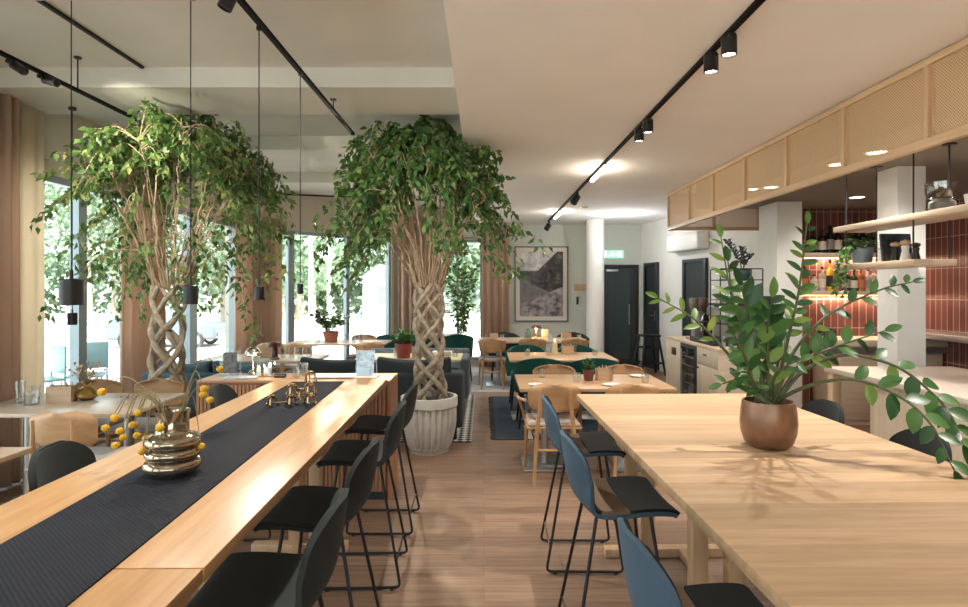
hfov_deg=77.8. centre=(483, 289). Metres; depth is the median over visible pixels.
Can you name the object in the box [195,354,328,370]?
dining table
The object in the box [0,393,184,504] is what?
dining table
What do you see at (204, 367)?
cushion
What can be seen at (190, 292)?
pendant lamp
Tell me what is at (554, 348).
candle
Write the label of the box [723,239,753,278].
leaf plant
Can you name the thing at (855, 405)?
counter
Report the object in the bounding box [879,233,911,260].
picture frame
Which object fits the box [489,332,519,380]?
upholstered chair
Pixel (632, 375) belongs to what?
plate
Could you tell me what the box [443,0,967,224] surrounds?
ceiling
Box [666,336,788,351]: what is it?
countertop
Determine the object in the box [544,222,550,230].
track spotlight
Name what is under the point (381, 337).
upholstered chair
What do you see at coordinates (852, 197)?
recessed light
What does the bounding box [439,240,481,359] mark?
window
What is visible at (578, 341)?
dining chair
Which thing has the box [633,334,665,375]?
metal bar stool
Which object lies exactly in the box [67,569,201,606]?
table
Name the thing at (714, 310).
espresso machine
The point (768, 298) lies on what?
cup
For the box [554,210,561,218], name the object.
tube light
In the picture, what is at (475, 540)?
floor
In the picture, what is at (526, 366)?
upholstered chair
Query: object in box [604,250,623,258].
exit sign
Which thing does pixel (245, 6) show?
ceiling track
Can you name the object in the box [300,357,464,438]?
sofa
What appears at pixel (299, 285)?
pendant lamp
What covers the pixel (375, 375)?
placemat
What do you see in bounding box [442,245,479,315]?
street tree
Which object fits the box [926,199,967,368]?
wall
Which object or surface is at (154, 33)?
ceiling
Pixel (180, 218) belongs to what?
street tree
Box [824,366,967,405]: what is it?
countertop
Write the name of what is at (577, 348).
upholstered chair
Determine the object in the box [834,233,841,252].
bottle
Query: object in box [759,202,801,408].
pillar
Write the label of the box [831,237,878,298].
trailing plant
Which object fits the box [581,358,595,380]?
potted herb
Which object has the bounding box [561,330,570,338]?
box
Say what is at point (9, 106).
curtain
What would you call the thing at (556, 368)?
dining chair
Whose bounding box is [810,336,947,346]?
countertop
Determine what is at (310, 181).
ceiling beam
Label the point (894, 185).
pillar
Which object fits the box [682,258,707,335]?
door
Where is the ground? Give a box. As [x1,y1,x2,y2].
[45,299,479,385]
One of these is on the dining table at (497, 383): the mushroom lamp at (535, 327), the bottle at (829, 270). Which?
the mushroom lamp at (535, 327)
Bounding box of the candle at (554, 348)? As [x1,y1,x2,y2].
[552,340,557,353]
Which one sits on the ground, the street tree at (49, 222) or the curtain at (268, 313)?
the street tree at (49, 222)
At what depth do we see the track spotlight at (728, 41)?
3.10 m
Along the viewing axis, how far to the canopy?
4.37 m
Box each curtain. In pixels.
[0,93,19,487]
[20,103,44,479]
[120,171,165,417]
[234,212,281,372]
[398,216,438,332]
[482,225,509,365]
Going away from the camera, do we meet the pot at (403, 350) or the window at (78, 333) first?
the window at (78, 333)
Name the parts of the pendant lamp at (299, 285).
lamp shade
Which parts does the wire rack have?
rail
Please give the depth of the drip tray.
7.00 m
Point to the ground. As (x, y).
(358, 325)
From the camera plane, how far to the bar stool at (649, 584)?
1.53 m
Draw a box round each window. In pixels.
[44,174,119,384]
[165,207,234,363]
[284,230,390,371]
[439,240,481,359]
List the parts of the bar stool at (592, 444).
sled leg, sled leg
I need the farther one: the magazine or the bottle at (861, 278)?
the bottle at (861, 278)
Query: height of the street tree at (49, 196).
13.485 m
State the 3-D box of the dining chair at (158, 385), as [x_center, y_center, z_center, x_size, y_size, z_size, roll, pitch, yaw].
[-2.720,1.149,4.883,0.446,0.804,0.513,0,0,0]
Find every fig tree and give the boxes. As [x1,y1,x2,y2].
[29,100,299,440]
[312,115,552,455]
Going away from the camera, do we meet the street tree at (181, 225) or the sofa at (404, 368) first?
the sofa at (404, 368)
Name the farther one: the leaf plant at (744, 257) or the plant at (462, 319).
the plant at (462, 319)
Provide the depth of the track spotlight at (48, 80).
3.95 m
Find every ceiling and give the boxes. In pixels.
[0,0,464,208]
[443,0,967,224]
[696,49,967,208]
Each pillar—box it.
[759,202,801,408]
[877,166,925,365]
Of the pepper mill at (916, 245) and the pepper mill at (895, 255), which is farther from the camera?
the pepper mill at (895, 255)
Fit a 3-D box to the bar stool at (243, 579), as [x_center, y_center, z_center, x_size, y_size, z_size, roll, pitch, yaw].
[-0.638,1.085,1.800,0.451,0.930,0.444,0,0,-3]
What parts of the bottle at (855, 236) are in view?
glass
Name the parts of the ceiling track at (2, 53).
suspension rod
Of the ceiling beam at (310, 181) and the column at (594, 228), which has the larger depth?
the column at (594, 228)
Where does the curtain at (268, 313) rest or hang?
on the floor
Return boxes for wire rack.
[710,268,762,347]
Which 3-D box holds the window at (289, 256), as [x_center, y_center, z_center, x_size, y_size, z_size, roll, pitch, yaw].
[-2.839,0.205,11.235,0.090,2.490,2.785,0,0,40]
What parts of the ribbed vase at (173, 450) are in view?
stem, stem, stem, stem, stem, stem, stem, stem, stem, stem, stem, stem, stem, stem, stem, stem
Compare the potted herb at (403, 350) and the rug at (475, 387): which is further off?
the rug at (475, 387)
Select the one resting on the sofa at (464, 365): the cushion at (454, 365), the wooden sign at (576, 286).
the cushion at (454, 365)
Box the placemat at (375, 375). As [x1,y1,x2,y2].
[331,374,380,378]
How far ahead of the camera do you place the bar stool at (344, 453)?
3.18 m
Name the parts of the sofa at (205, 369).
backrest, armrest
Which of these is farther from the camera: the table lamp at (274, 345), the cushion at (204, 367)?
the table lamp at (274, 345)
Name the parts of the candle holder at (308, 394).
connecting rod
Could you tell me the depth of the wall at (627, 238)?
12.40 m
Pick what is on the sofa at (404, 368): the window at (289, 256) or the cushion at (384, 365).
the cushion at (384, 365)
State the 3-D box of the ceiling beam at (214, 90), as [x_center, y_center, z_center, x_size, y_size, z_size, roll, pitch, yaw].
[-2.046,-1.595,4.850,3.709,0.150,0.700,0,0,0]
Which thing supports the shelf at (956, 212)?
hanging from the ceiling at (830, 194)
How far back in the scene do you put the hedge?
61.66 m
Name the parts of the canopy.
post, cane panel, post, return cane panel, cane panel, post, return post, return rail, cane panel, return cane panel, post, return post, cane panel, post, cane panel, rail, post, cane panel, post, cane panel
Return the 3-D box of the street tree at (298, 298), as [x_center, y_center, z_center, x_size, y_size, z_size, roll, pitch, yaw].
[-15.398,-2.916,49.402,8.020,10.726,7.788,0,0,-14]
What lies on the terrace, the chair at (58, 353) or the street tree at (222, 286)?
the chair at (58, 353)
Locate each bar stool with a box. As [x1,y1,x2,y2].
[28,440,96,491]
[185,488,348,606]
[209,384,270,540]
[253,437,379,606]
[316,400,407,591]
[344,382,419,535]
[540,395,625,574]
[558,430,680,606]
[617,518,764,606]
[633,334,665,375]
[801,399,844,423]
[889,428,951,461]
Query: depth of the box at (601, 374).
5.36 m
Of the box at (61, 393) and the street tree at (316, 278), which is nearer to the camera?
the box at (61, 393)
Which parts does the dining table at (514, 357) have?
plate, plate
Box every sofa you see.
[141,361,300,404]
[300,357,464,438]
[370,348,469,398]
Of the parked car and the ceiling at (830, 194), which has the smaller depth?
the ceiling at (830, 194)
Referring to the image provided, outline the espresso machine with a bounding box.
[690,296,774,345]
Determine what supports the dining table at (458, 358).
on the rug at (464, 434)
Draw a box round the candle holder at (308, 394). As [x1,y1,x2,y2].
[266,371,316,407]
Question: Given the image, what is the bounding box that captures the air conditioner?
[667,231,708,252]
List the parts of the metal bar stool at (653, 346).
leg, leg, seat, leg, leg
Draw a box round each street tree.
[44,183,166,318]
[44,185,63,235]
[44,186,62,233]
[54,188,119,313]
[108,214,215,293]
[166,223,284,321]
[173,216,224,286]
[221,241,326,321]
[282,234,360,325]
[283,240,340,319]
[295,238,342,314]
[350,244,384,277]
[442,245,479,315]
[450,243,479,292]
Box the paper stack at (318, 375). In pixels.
[310,373,355,377]
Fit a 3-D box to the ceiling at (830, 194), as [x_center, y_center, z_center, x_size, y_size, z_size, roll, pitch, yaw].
[3.970,-1.175,3.230,2.660,0.330,8.460,0,0,0]
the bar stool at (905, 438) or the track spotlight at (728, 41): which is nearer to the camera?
the bar stool at (905, 438)
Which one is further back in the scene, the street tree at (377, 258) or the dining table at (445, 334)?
the street tree at (377, 258)
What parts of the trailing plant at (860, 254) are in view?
pot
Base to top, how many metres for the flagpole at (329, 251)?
8.140 m
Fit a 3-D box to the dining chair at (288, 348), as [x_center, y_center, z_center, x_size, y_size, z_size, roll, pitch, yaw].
[-2.663,1.149,8.677,0.446,0.804,0.513,0,0,9]
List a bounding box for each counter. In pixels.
[666,336,788,393]
[810,336,947,424]
[824,366,967,465]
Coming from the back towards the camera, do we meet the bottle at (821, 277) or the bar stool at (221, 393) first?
the bottle at (821, 277)
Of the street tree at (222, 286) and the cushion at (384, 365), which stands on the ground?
the street tree at (222, 286)
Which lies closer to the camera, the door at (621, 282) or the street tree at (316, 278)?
the door at (621, 282)
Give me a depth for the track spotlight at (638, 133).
4.92 m
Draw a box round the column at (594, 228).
[586,219,603,351]
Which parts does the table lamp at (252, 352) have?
lamp shade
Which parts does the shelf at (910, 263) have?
rod, rod, rod, rod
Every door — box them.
[604,265,638,364]
[643,262,658,369]
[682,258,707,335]
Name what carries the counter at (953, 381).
on the floor
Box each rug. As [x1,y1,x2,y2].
[400,394,474,441]
[471,373,514,391]
[488,396,614,439]
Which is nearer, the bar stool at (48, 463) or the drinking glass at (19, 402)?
the bar stool at (48, 463)
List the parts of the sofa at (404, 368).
backrest, leg, armrest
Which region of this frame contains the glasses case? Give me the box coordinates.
[274,373,285,377]
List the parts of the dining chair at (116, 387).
backrest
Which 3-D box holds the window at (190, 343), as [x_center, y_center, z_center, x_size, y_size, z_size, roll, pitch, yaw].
[-3.975,0.205,8.300,0.090,2.490,2.400,0,0,0]
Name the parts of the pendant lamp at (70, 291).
lamp shade, cord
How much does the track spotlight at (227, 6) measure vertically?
0.104 m
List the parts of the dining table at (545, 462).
plate, plate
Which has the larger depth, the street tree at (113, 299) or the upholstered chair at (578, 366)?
the street tree at (113, 299)
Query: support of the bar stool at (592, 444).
on the floor
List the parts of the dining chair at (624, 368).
backrest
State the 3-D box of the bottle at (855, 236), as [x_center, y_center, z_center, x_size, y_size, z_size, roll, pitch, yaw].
[4.563,-0.595,7.360,0.093,0.290,0.093,0,0,0]
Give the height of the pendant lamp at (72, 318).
1.810 m
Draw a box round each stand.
[223,352,236,373]
[356,351,374,376]
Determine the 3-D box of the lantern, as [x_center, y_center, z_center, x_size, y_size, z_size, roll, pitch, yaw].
[-1.687,0.595,4.620,0.140,0.140,0.100,0,0,0]
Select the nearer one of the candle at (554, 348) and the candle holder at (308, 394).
the candle holder at (308, 394)
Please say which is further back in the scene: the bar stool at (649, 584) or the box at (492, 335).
the box at (492, 335)
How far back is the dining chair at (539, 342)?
9.34 m
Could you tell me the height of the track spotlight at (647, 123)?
0.102 m
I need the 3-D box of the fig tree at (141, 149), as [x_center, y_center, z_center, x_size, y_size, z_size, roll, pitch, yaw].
[-2.668,-0.052,5.250,2.029,3.205,2.166,0,0,-13]
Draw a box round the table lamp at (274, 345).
[267,342,282,359]
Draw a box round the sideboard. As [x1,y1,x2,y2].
[196,373,397,499]
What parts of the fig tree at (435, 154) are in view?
fluted planter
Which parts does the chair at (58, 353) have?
seat, backrest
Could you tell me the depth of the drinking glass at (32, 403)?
4.25 m
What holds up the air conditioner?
attached to the wall at (654, 235)
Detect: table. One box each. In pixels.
[0,379,386,606]
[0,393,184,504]
[0,447,32,463]
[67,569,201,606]
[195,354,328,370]
[290,340,391,353]
[356,353,462,372]
[396,333,456,336]
[478,337,589,386]
[507,352,618,419]
[515,374,676,471]
[576,393,967,606]
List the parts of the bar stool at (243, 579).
sled leg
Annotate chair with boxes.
[25,411,127,492]
[39,379,123,447]
[45,344,66,384]
[63,341,108,378]
[103,378,184,446]
[256,343,287,372]
[282,343,308,372]
[345,334,376,359]
[355,341,383,355]
[377,334,401,347]
[410,337,440,347]
[444,334,473,380]
[478,338,505,389]
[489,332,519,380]
[505,344,547,409]
[513,358,563,429]
[516,383,581,486]
[519,338,545,348]
[533,364,582,433]
[557,332,588,347]
[558,344,596,365]
[561,338,587,346]
[568,358,618,418]
[597,383,659,486]
[603,364,643,431]
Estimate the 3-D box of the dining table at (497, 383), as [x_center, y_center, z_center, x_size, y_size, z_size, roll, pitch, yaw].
[0.780,1.180,9.825,1.760,0.740,0.850,0,0,0]
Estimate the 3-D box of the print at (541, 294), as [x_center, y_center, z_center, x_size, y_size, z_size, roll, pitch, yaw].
[1.185,-0.124,12.379,0.893,1.336,0.003,0,0,0]
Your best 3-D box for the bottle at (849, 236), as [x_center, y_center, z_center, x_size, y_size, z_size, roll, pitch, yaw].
[4.477,-0.600,7.360,0.082,0.300,0.082,0,0,0]
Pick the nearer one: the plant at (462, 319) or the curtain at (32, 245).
the curtain at (32, 245)
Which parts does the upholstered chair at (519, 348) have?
leg, leg, backrest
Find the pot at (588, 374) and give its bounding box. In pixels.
[583,369,593,380]
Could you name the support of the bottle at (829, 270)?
on the wall shelf at (814, 293)
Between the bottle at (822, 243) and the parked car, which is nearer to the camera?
the bottle at (822, 243)
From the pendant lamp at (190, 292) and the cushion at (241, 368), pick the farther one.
the cushion at (241, 368)
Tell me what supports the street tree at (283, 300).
on the ground
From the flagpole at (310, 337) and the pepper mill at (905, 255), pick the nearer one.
the pepper mill at (905, 255)
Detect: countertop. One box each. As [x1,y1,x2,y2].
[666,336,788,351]
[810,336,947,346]
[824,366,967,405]
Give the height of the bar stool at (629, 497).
0.930 m
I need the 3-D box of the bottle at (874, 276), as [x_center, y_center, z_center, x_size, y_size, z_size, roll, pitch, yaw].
[4.784,-0.128,7.360,0.086,0.280,0.086,0,0,0]
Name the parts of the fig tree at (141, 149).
pot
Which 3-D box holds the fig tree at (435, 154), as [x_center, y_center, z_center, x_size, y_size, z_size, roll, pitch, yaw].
[-0.671,-0.053,5.825,2.036,3.206,2.022,0,0,-35]
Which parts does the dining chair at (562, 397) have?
armrest, leg, leg, seat, backrest, leg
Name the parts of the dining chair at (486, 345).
leg, leg, seat, backrest, leg, leg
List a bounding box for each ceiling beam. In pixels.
[0,67,458,114]
[164,136,462,162]
[209,172,443,190]
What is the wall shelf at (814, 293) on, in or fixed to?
attached to the wall at (861, 312)
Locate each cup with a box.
[708,296,774,306]
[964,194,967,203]
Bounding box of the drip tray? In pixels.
[690,336,756,345]
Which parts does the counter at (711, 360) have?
socket plate, panel, drawer, door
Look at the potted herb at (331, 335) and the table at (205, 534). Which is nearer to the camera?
the table at (205, 534)
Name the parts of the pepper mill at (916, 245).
mill knob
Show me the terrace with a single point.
(112, 375)
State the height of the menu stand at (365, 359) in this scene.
0.209 m
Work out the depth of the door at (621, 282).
12.37 m
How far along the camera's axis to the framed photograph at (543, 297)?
12.38 m
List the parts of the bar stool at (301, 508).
sled leg, sled leg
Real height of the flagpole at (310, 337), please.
8.140 m
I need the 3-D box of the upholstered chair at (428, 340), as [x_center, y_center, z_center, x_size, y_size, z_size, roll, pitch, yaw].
[-1.020,1.149,10.328,0.589,0.805,0.560,0,0,0]
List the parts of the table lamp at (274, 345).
lamp shade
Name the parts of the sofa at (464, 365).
backrest, armrest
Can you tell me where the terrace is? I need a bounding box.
[45,353,479,392]
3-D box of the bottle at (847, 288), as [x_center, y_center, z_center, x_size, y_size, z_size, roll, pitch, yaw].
[4.441,-0.128,7.360,0.093,0.280,0.093,0,0,0]
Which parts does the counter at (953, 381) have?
leg, panel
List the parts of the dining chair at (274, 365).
backrest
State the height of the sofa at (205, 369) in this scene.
0.831 m
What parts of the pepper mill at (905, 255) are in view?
mill knob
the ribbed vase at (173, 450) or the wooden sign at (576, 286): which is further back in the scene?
the wooden sign at (576, 286)
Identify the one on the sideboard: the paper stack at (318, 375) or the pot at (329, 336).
the paper stack at (318, 375)
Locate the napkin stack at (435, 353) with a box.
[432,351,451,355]
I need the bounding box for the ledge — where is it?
[926,331,967,343]
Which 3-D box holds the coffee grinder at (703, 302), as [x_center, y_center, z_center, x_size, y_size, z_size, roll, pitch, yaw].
[2.864,0.365,7.820,0.193,0.530,0.160,0,0,0]
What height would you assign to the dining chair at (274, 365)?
0.804 m
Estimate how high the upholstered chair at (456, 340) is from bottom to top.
0.805 m
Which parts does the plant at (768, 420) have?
stem, stem, stem, stem, stem, stem, stem, stem, pot, stem, stem, stem, stem, stem, stem, stem, stem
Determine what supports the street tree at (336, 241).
on the ground
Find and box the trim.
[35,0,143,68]
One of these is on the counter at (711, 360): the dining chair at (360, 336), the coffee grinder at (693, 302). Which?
the coffee grinder at (693, 302)
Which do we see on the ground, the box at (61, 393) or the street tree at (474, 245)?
the street tree at (474, 245)
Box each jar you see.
[524,328,531,337]
[924,181,959,209]
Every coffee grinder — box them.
[686,298,702,339]
[699,298,712,335]
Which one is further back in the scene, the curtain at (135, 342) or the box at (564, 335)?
the box at (564, 335)
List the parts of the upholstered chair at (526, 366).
leg, leg, backrest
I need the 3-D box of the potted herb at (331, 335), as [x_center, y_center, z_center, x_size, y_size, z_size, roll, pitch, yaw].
[-2.377,0.556,9.351,0.553,0.507,0.498,0,0,-40]
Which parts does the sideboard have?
slatted door, slatted door, slatted door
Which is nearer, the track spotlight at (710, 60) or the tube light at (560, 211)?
the track spotlight at (710, 60)
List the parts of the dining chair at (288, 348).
leg, backrest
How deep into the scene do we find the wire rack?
6.54 m
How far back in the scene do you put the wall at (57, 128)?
5.70 m
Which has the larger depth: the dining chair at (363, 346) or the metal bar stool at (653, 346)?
the metal bar stool at (653, 346)
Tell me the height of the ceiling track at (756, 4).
0.022 m
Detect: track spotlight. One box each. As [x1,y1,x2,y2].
[5,59,28,75]
[37,74,60,86]
[217,0,236,12]
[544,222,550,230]
[570,192,579,204]
[634,128,643,142]
[643,118,652,133]
[703,52,718,74]
[721,32,736,57]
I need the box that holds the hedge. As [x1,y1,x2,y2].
[45,252,479,313]
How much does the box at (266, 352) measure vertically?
0.186 m
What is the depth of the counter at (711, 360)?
6.81 m
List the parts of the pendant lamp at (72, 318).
lamp shade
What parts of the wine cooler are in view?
handle, shelf rail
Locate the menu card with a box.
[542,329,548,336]
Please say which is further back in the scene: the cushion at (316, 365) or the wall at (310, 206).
the wall at (310, 206)
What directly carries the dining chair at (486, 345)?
on the rug at (475, 387)
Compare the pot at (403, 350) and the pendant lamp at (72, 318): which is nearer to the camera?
the pendant lamp at (72, 318)
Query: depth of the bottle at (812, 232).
7.33 m
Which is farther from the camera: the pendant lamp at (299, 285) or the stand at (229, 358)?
the stand at (229, 358)
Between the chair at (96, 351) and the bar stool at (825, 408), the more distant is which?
the chair at (96, 351)
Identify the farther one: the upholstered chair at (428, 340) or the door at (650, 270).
the door at (650, 270)
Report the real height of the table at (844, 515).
0.900 m
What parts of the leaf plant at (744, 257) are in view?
stem, pot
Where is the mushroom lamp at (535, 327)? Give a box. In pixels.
[530,325,541,337]
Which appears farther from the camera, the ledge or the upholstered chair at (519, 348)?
the upholstered chair at (519, 348)
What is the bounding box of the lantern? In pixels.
[256,363,271,375]
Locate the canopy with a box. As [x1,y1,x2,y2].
[667,37,967,230]
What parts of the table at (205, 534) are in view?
leg, leg, leg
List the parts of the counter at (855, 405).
cabinet door, cabinet door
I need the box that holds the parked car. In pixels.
[105,310,224,346]
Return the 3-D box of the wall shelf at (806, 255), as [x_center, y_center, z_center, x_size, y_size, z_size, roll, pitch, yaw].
[4.520,-0.420,7.350,1.520,0.060,0.220,0,0,0]
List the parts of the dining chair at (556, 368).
backrest, leg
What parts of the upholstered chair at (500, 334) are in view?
leg, seat, backrest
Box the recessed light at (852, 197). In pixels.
[848,196,865,198]
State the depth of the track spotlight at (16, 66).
3.69 m
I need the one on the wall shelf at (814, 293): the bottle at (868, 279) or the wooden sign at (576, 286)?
the bottle at (868, 279)
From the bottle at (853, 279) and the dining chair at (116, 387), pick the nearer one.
the dining chair at (116, 387)
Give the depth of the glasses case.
4.54 m
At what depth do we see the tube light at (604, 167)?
6.55 m
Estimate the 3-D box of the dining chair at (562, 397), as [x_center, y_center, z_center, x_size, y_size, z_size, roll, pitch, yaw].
[0.565,1.149,4.966,0.586,0.804,0.513,0,0,0]
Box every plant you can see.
[445,258,480,334]
[645,210,967,478]
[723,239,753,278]
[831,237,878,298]
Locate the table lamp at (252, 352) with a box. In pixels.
[244,347,260,374]
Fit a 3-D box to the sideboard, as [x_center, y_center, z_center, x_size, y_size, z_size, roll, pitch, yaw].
[-1.405,1.107,4.593,1.430,0.885,0.413,0,0,0]
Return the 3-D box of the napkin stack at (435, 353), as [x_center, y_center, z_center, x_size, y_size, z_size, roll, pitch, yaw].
[-0.519,0.785,7.450,0.240,0.050,0.180,0,0,0]
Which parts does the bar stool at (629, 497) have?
sled leg, sled leg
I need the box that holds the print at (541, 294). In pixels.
[520,252,562,315]
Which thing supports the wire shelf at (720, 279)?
attached to the wire rack
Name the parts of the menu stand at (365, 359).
menu panel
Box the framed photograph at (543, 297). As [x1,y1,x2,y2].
[515,246,567,321]
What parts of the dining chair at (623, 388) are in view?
leg, leg, backrest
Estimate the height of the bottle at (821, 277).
0.300 m
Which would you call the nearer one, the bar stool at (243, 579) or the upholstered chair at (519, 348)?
the bar stool at (243, 579)
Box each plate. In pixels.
[602,383,618,385]
[629,374,644,376]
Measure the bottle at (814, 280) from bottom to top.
0.200 m
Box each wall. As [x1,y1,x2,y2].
[44,115,233,446]
[248,192,394,334]
[395,209,640,364]
[641,209,758,371]
[802,209,876,406]
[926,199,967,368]
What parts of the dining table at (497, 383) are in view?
plate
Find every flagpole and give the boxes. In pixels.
[308,236,316,353]
[323,238,334,352]
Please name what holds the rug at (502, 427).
on the floor
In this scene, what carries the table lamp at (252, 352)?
on the sideboard
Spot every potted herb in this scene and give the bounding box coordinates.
[309,309,348,342]
[388,327,414,358]
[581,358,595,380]
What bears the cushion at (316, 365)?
on the sofa at (404, 368)
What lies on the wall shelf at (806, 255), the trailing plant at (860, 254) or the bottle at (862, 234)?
the bottle at (862, 234)
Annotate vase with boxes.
[67,360,105,400]
[97,356,223,477]
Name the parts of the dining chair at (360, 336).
backrest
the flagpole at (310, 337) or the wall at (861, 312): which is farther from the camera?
the flagpole at (310, 337)
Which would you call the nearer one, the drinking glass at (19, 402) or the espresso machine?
the drinking glass at (19, 402)
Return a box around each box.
[46,381,77,402]
[260,342,272,357]
[490,332,497,338]
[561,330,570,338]
[561,343,573,353]
[595,365,611,380]
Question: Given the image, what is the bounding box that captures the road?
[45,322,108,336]
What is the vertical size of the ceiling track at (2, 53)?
0.252 m
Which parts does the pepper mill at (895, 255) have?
mill knob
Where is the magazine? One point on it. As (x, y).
(231, 377)
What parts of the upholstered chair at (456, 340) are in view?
backrest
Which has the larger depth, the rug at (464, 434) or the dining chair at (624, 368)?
the rug at (464, 434)
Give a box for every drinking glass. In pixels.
[14,380,25,403]
[23,391,40,405]
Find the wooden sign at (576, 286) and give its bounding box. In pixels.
[574,284,585,289]
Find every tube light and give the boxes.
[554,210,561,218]
[590,164,607,181]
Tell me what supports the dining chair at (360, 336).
on the floor
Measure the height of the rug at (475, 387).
0.007 m
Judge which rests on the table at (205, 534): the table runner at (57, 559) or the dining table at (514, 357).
the table runner at (57, 559)
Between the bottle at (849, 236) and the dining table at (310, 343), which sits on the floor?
the dining table at (310, 343)
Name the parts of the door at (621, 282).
glass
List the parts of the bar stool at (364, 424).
sled leg, sled leg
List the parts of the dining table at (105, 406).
plate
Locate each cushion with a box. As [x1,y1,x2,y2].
[157,361,212,372]
[212,361,268,372]
[300,357,374,372]
[377,357,450,372]
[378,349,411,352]
[431,349,462,369]
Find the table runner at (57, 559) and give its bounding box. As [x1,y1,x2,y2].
[0,381,343,606]
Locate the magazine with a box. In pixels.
[223,375,258,379]
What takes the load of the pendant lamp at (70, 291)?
hanging from the ceiling at (154, 33)
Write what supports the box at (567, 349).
on the dining table at (514, 357)
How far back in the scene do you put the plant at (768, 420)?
2.42 m
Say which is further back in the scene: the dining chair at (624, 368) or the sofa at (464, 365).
the sofa at (464, 365)
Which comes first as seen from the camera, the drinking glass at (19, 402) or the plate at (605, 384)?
the drinking glass at (19, 402)
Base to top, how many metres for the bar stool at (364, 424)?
0.930 m
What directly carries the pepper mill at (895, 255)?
on the shelf at (910, 263)
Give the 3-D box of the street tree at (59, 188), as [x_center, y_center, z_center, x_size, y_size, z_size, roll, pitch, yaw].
[-39.782,-4.301,47.072,9.927,13.485,10.281,0,0,24]
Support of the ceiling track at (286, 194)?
hanging from the ceiling at (154, 33)
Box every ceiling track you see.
[0,50,145,122]
[237,0,354,134]
[286,194,423,200]
[548,0,765,221]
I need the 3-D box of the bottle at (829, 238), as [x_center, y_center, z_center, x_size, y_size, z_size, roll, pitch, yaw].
[4.244,-0.620,7.360,0.082,0.340,0.082,0,0,0]
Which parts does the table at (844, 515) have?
leg, leg, leg, leg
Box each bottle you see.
[802,266,807,284]
[809,231,816,252]
[809,275,818,290]
[817,230,826,252]
[818,266,825,290]
[826,225,833,252]
[827,260,832,290]
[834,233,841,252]
[842,272,849,290]
[847,233,852,252]
[850,270,857,290]
[852,233,859,244]
[857,270,864,290]
[859,233,867,246]
[865,270,871,290]
[868,232,874,252]
[871,270,876,281]
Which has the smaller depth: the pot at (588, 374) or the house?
the pot at (588, 374)
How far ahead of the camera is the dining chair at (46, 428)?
3.67 m
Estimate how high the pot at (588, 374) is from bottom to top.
0.095 m
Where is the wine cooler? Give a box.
[680,342,696,393]
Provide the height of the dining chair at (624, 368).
0.804 m
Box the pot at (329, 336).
[323,331,338,342]
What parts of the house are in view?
pane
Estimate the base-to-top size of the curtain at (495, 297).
2.840 m
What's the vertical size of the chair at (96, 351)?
0.861 m
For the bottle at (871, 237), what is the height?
0.280 m
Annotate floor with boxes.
[0,365,869,606]
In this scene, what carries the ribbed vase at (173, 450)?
on the table runner at (57, 559)
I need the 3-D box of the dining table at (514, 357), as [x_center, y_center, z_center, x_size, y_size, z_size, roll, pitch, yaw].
[0.930,1.180,7.365,1.260,0.740,0.870,0,0,0]
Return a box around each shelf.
[711,279,761,280]
[802,253,875,258]
[802,291,876,295]
[833,204,967,232]
[839,142,957,269]
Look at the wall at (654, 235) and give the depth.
10.92 m
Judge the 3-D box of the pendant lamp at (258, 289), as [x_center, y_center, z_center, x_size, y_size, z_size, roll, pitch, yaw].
[-1.200,-0.676,3.200,0.051,1.459,0.051,0,0,0]
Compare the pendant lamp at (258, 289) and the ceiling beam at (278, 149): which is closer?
the pendant lamp at (258, 289)
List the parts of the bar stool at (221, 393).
sled leg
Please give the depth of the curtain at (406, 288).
12.19 m
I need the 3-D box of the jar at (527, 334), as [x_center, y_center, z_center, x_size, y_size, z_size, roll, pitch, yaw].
[0.713,0.718,9.720,0.124,0.185,0.124,0,0,0]
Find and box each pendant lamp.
[58,0,83,304]
[67,107,77,324]
[183,0,197,303]
[254,25,263,299]
[297,71,302,293]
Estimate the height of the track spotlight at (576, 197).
0.173 m
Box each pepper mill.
[890,242,899,260]
[900,239,910,259]
[911,242,920,258]
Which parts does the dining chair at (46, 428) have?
leg, backrest, leg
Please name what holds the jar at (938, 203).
on the shelf at (956, 212)
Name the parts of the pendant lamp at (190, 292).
lamp shade, cord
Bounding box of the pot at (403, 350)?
[395,343,411,358]
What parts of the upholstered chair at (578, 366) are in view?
backrest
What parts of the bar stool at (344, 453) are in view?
sled leg, sled leg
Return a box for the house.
[359,264,384,318]
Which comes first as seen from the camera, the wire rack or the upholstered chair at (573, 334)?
the wire rack
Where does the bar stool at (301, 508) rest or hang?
on the floor
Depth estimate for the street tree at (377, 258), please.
59.55 m
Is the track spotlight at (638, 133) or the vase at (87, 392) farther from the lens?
the track spotlight at (638, 133)
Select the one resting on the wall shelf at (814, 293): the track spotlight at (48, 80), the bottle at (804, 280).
the bottle at (804, 280)
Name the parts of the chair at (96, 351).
seat, backrest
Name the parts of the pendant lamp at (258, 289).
lamp shade, cord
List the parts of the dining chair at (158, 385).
leg, seat, backrest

